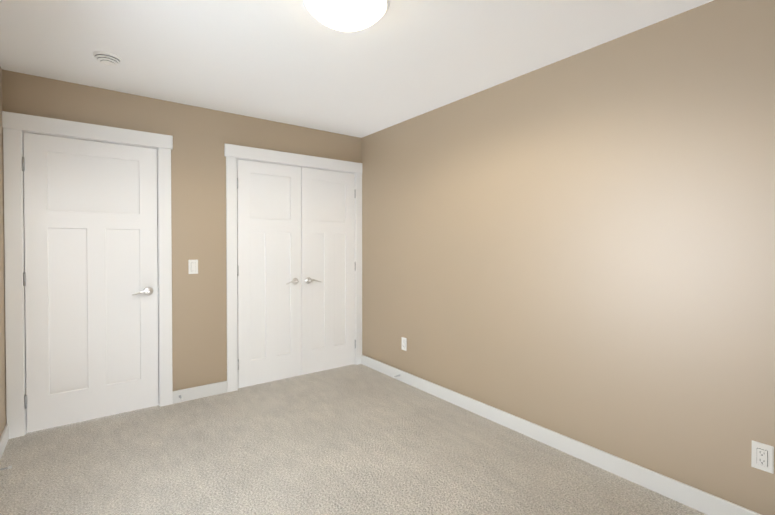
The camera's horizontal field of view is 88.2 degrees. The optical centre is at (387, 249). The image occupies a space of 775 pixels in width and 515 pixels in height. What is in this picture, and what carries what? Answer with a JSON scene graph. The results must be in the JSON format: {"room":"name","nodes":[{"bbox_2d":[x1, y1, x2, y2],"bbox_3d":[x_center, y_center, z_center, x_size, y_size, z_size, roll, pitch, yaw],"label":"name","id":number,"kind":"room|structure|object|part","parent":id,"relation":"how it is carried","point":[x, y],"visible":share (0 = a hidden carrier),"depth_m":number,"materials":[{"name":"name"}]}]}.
{"room":"empty bedroom","nodes":[
{"label":"empty bedroom","id":0,"kind":"room"},
{"bbox_2d":[0,66,5,436],"bbox_3d":[-1.573,0.054,1.262,0.120,2.440,5.020,-1,1,-37],"label":"wall","id":1,"kind":"structure","parent":0,"point":[2,364],"depth_m":2.57,"materials":[{"name":"beige paint"}]},
{"bbox_2d":[0,425,8,458],"bbox_3d":[-1.300,1.227,1.025,0.014,0.100,4.051,-1,1,-37],"label":"baseboard","id":2,"kind":"structure","parent":1,"relation":"attached to","point":[4,438],"depth_m":2.51,"materials":[{"name":"white paint"}]},
{"bbox_2d":[2,69,360,390],"bbox_3d":[-1.443,0.026,3.532,2.811,2.440,0.120,-1,1,-37],"label":"wall","id":3,"kind":"structure","parent":0,"point":[201,136],"depth_m":3.33,"materials":[{"name":"beige paint"}]},
{"bbox_2d":[2,111,172,438],"bbox_3d":[-2.162,0.172,2.979,0.993,2.162,0.144,-1,1,-37],"label":"door frame","id":4,"kind":"structure","parent":3,"relation":"attached to","point":[14,125],"depth_m":2.70,"materials":[{"name":"white paint"}]},
{"bbox_2d":[22,133,158,432],"bbox_3d":[-2.130,0.226,2.926,0.797,2.035,0.099,-1,1,-37],"label":"entry door","id":5,"kind":"structure","parent":3,"relation":"in","point":[90,278],"depth_m":2.91,"materials":[{"name":"white paint"}]},
{"bbox_3d":[-1.888,0.327,3.086,0.147,0.066,0.064,-1,1,-37],"label":"lever","id":6,"kind":"part","parent":5,"relation":"part of","materials":[{"name":"silver metal"}]},
{"bbox_2d":[188,260,197,273],"bbox_3d":[-1.613,0.144,3.323,0.072,0.118,0.012,-1,1,-37],"label":"rocker light switch","id":7,"kind":"object","parent":3,"relation":"attached to","point":[193,266],"visible":1,"depth_m":3.32,"materials":[{"name":"white plastic"}]},
{"bbox_2d":[173,381,226,403],"bbox_3d":[-1.571,1.198,3.366,0.426,0.100,0.014,-1,1,-37],"label":"baseboard","id":8,"kind":"structure","parent":3,"relation":"attached to","point":[197,392],"depth_m":3.36,"materials":[{"name":"white paint"}]},
{"bbox_2d":[237,159,301,387],"bbox_3d":[-1.079,0.216,3.714,0.617,2.035,0.099,-1,1,-37],"label":"closet door","id":9,"kind":"structure","parent":3,"relation":"in","point":[269,305],"depth_m":3.71,"materials":[{"name":"white paint"}]},
{"bbox_3d":[-0.908,0.307,3.821,0.147,0.066,0.064,-1,1,-37],"label":"lever","id":10,"kind":"part","parent":9,"relation":"part of","materials":[{"name":"silver metal"}]},
{"bbox_2d":[224,143,361,391],"bbox_3d":[-0.875,0.207,3.960,1.265,2.068,0.120,-1,1,-37],"label":"door frame","id":11,"kind":"structure","parent":3,"relation":"attached to","point":[355,236],"depth_m":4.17,"materials":[{"name":"white paint"}]},
{"bbox_2d":[301,167,355,374],"bbox_3d":[-0.582,0.212,4.087,0.617,2.035,0.099,-1,1,-37],"label":"closet door","id":12,"kind":"structure","parent":3,"relation":"in","point":[328,265],"depth_m":4.08,"materials":[{"name":"white paint"}]},
{"bbox_3d":[-0.731,0.306,3.954,0.147,0.066,0.064,-1,1,-37],"label":"lever","id":13,"kind":"part","parent":12,"relation":"part of","materials":[{"name":"silver metal"}]},
{"bbox_2d":[0,364,706,514],"bbox_3d":[-0.400,1.313,2.157,3.051,0.100,5.020,-1,1,-37],"label":"floor","id":14,"kind":"structure","parent":0,"point":[358,439],"depth_m":2.35,"materials":[{"name":"carpet"}]},
{"bbox_2d":[0,0,713,137],"bbox_3d":[-0.400,-1.227,2.126,3.051,0.100,5.020,-1,1,-37],"label":"ceiling","id":15,"kind":"structure","parent":0,"point":[294,62],"depth_m":2.35,"materials":[{"name":"white paint"}]},
{"bbox_2d":[93,51,121,65],"bbox_3d":[-1.717,-1.161,2.452,0.144,0.040,0.144,-1,1,-37],"label":"ceiling vent","id":16,"kind":"object","parent":15,"relation":"attached to","point":[107,58],"visible":1,"depth_m":2.42,"materials":[{"name":"white plastic"}]},
{"bbox_2d":[302,0,389,30],"bbox_3d":[-0.194,-1.115,1.876,0.410,0.118,0.410,-1,1,-37],"label":"dome ceiling light","id":17,"kind":"object","parent":15,"relation":"attached to","point":[348,15],"visible":1,"depth_m":1.83,"materials":[{"name":"white glass"}]},
{"bbox_2d":[361,0,774,514],"bbox_3d":[0.772,0.032,3.021,0.120,2.440,5.020,-1,1,-37],"label":"wall","id":18,"kind":"structure","parent":0,"point":[580,247],"depth_m":2.27,"materials":[{"name":"beige paint"}]},
{"bbox_2d":[402,337,406,350],"bbox_3d":[0.153,0.885,3.749,0.009,0.118,0.072,-1,1,-37],"label":"duplex electrical outlet","id":19,"kind":"object","parent":18,"relation":"attached to","point":[404,343],"visible":1,"depth_m":3.73,"materials":[{"name":"white plastic"}]},
{"bbox_2d":[361,355,760,514],"bbox_3d":[0.938,1.206,2.703,0.014,0.100,4.051,-1,1,-37],"label":"baseboard","id":20,"kind":"structure","parent":18,"relation":"attached to","point":[691,497],"depth_m":2.37,"materials":[{"name":"white paint"}]},
{"bbox_2d":[751,440,773,473],"bbox_3d":[1.647,0.912,1.757,0.009,0.118,0.072,-1,1,-37],"label":"duplex electrical outlet","id":21,"kind":"object","parent":18,"relation":"attached to","point":[762,456],"visible":1,"depth_m":1.75,"materials":[{"name":"white plastic"}]}
]}

